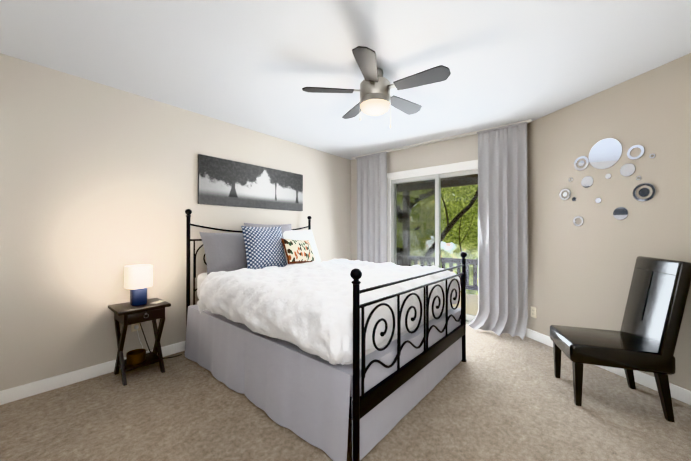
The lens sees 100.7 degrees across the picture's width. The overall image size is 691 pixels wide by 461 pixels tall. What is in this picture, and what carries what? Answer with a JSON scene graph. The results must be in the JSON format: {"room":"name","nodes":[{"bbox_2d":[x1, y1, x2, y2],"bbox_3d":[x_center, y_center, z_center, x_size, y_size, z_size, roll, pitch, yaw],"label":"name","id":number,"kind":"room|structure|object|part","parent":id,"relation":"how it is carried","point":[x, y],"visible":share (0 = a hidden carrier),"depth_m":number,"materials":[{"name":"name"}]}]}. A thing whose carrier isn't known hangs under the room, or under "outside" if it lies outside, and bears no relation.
{"room":"bedroom","nodes":[
{"label":"bedroom","id":0,"kind":"room"},
{"bbox_2d":[0,53,350,390],"bbox_3d":[-1.659,-0.009,2.959,0.120,2.440,5.540,0,0,40],"label":"wall","id":1,"kind":"structure","parent":0,"point":[98,187],"depth_m":2.40,"materials":[{"name":"beige paint"}]},
{"bbox_2d":[0,341,184,404],"bbox_3d":[-1.161,1.166,3.444,0.014,0.095,3.910,0,0,40],"label":"baseboard","id":2,"kind":"structure","parent":1,"relation":"attached to","point":[79,375],"depth_m":2.22,"materials":[{"name":"white wood"}]},
{"bbox_2d":[131,322,142,348],"bbox_3d":[-1.885,0.999,2.559,0.042,0.414,0.123,0,0,40],"label":"electrical outlet","id":3,"kind":"object","parent":1,"relation":"attached to","point":[136,327],"visible":0.48,"depth_m":2.57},
{"bbox_2d":[198,154,302,210],"bbox_3d":[-1.078,-0.536,3.538,0.028,0.520,1.430,0,0,40],"label":"picture","id":4,"kind":"object","parent":1,"relation":"attached to","point":[223,182],"visible":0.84,"depth_m":3.40,"materials":[{"name":"grey"}]},
{"bbox_2d":[0,324,690,460],"bbox_3d":[-0.196,1.256,1.726,3.940,0.100,5.540,0,0,40],"label":"floor carpet","id":5,"kind":"object","parent":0,"point":[503,397],"visible":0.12,"depth_m":1.82,"materials":[{"name":"beige carpet"}]},
{"bbox_2d":[108,298,170,385],"bbox_3d":[-1.752,0.919,2.436,0.345,0.580,0.365,0,0,40],"label":"nightstand","id":6,"kind":"object","parent":5,"relation":"on","point":[126,314],"visible":1,"depth_m":2.37,"materials":[{"name":"black wood"}]},
{"bbox_2d":[126,349,145,364],"bbox_3d":[-1.760,1.062,2.406,0.132,0.082,0.132,0,0,40],"label":"bronze bowl","id":7,"kind":"object","parent":6,"relation":"in","point":[135,356],"visible":1,"depth_m":2.37,"materials":[{"name":"brown metal"}]},
{"bbox_2d":[124,264,181,358],"bbox_3d":[-1.707,0.755,2.575,0.260,0.910,0.465,0,0,40],"label":"table lamp","id":8,"kind":"object","parent":6,"relation":"on","point":[138,280],"depth_m":2.39,"materials":[{"name":"blue"}]},
{"bbox_3d":[-1.768,0.390,2.447,0.186,0.182,0.186,0,0,40],"label":"lamp shade","id":9,"kind":"part","parent":8,"relation":"part of","materials":[{"name":"white fabric"}]},
{"bbox_3d":[-1.738,0.913,2.659,0.104,0.593,0.375,0,0,40],"label":"power cord","id":10,"kind":"part","parent":8,"relation":"part of","materials":[{"name":"plastic"}]},
{"bbox_2d":[185,209,466,460],"bbox_3d":[-0.222,0.498,2.749,2.182,1.424,1.850,0,0,41],"label":"bed","id":11,"kind":"object","parent":5,"relation":"on","point":[286,327],"visible":1,"depth_m":1.91,"materials":[{"name":"white fabric"}]},
{"bbox_2d":[241,226,286,268],"bbox_3d":[-0.844,0.177,3.016,0.470,0.470,0.146,0,-17,-45],"label":"pillow","id":12,"kind":"object","parent":11,"relation":"on","point":[264,247],"depth_m":2.94,"materials":[{"name":"blue fabric"}]},
{"bbox_2d":[281,238,314,263],"bbox_3d":[-0.518,0.233,3.210,0.136,0.300,0.460,-30,-20,29],"label":"pillow","id":13,"kind":"object","parent":11,"relation":"on","point":[296,251],"depth_m":3.11,"materials":[{"name":"multicoloured fabric"}]},
{"bbox_3d":[-0.242,0.681,2.766,1.975,0.520,1.520,0,0,41],"label":"mattress","id":14,"kind":"part","parent":11,"relation":"part of","materials":[{"name":"white fabric"}]},
{"bbox_2d":[198,259,460,364],"bbox_3d":[-0.065,0.528,2.614,1.662,0.396,1.850,0,0,41],"label":"comforter","id":15,"kind":"object","parent":11,"relation":"on","point":[305,310],"depth_m":1.91,"materials":[{"name":"white fabric"}]},
{"bbox_2d":[550,256,690,421],"bbox_3d":[1.932,0.701,2.080,0.641,1.013,0.470,0,0,20],"label":"leather chair","id":16,"kind":"object","parent":5,"relation":"on","point":[645,338],"visible":1,"depth_m":1.93,"materials":[{"name":"black leather"}]},
{"bbox_2d":[0,0,690,159],"bbox_3d":[-0.196,-1.284,1.737,3.940,0.100,5.540,0,0,40],"label":"ceiling","id":17,"kind":"structure","parent":0,"point":[257,65],"depth_m":1.99,"materials":[{"name":"white paint"}]},
{"bbox_2d":[302,46,450,128],"bbox_3d":[0.262,-1.010,2.228,1.066,0.443,1.069,0,0,40],"label":"ceiling fan","id":18,"kind":"object","parent":17,"relation":"hanging from","point":[376,98],"visible":1,"depth_m":2.12,"materials":[{"name":"silver metal"}]},
{"bbox_2d":[352,119,531,158],"bbox_3d":[1.089,-1.212,3.984,2.540,0.021,0.045,0,0,40],"label":"track","id":19,"kind":"object","parent":17,"relation":"attached to","point":[445,138],"visible":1,"depth_m":3.81,"materials":[{"name":"white metal"}]},
{"bbox_2d":[355,151,387,263],"bbox_3d":[0.407,0.004,4.555,0.583,2.412,0.066,0,0,40],"label":"curtain","id":20,"kind":"object","parent":19,"relation":"hanging from","point":[371,207],"visible":0.75,"depth_m":4.56,"materials":[{"name":"grey fabric"}]},
{"bbox_2d":[468,121,527,339],"bbox_3d":[1.752,-0.001,3.356,0.640,2.412,0.151,0,0,40],"label":"curtain","id":21,"kind":"object","parent":19,"relation":"hanging from","point":[502,242],"visible":0.98,"depth_m":3.35,"materials":[{"name":"grey fabric"}]},
{"bbox_2d":[351,134,526,327],"bbox_3d":[1.144,-0.003,4.145,2.650,2.440,0.120,0,0,40],"label":"wall","id":22,"kind":"structure","parent":0,"point":[457,150],"depth_m":4.13,"materials":[{"name":"beige paint"}]},
{"bbox_2d":[387,160,477,323],"bbox_3d":[1.291,0.161,4.015,1.600,2.110,0.135,0,0,40],"label":"door frame","id":23,"kind":"structure","parent":22,"relation":"attached to","point":[437,174],"depth_m":4.15,"materials":[{"name":"white"}]},
{"bbox_2d":[527,53,690,390],"bbox_3d":[2.301,-0.010,2.629,0.120,2.440,1.666,0,0,-14],"label":"wall","id":24,"kind":"structure","parent":0,"point":[580,276],"depth_m":2.48,"materials":[{"name":"beige paint"}]},
{"bbox_2d":[531,306,535,317],"bbox_3d":[2.098,0.912,3.193,0.008,0.115,0.070,0,0,-14],"label":"electrical outlet plate","id":25,"kind":"object","parent":24,"relation":"attached to","point":[533,311],"visible":1,"depth_m":3.19,"materials":[{"name":"beige plastic"}]},
{"bbox_2d":[559,138,655,225],"bbox_3d":[2.259,-0.421,2.533,0.008,0.762,0.759,0,0,-14],"label":"cluster","id":26,"kind":"object","parent":24,"relation":"attached to","point":[606,153],"visible":1,"depth_m":2.46,"materials":[{"name":"grey metal"}]},
{"bbox_2d":[524,328,690,404],"bbox_3d":[2.121,1.163,2.706,1.330,0.095,0.819,0,0,40],"label":"baseboard","id":27,"kind":"structure","parent":24,"relation":"attached to","point":[679,393],"depth_m":2.24,"materials":[{"name":"white wood"}]},
{"label":"outside","id":28,"kind":"structure","parent":0,"visible":0},
{"bbox_2d":[397,174,477,191],"bbox_3d":[2.209,-1.041,4.757,8.500,0.280,2.180,0,0,40],"label":"roof","id":29,"kind":"structure","parent":28,"point":[449,180],"depth_m":5.76,"materials":[{"name":"brown wood"}]},
{"bbox_2d":[397,193,477,294],"bbox_3d":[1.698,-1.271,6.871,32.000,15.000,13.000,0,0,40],"label":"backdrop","id":30,"kind":"structure","parent":28,"point":[447,251],"depth_m":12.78,"materials":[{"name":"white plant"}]},
{"bbox_3d":[2.151,1.344,4.677,8.500,0.150,2.000,0,0,40],"label":"balcony slab","id":31,"kind":"object","parent":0,"visible":0},
{"bbox_2d":[397,191,477,290],"bbox_3d":[2.719,0.122,5.355,8.505,2.300,0.120,0,0,40],"label":"railing","id":32,"kind":"object","parent":31,"relation":"on","point":[455,261],"depth_m":5.90,"materials":[{"name":"black wood"}]},
{"bbox_2d":[450,294,477,314],"bbox_3d":[2.145,1.264,4.670,8.500,0.010,1.980,0,0,40],"label":"balcony floor","id":33,"kind":"structure","parent":31,"relation":"on","point":[473,304],"depth_m":4.87,"materials":[{"name":"beige concrete"}]},
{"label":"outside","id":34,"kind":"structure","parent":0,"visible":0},
{"bbox_2d":[397,185,477,265],"bbox_3d":[2.420,0.906,10.424,5.804,7.727,5.430,0,0,40],"label":"trees","id":35,"kind":"object","parent":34,"point":[457,192],"depth_m":9.68,"materials":[{"name":"green plant"}]}
]}

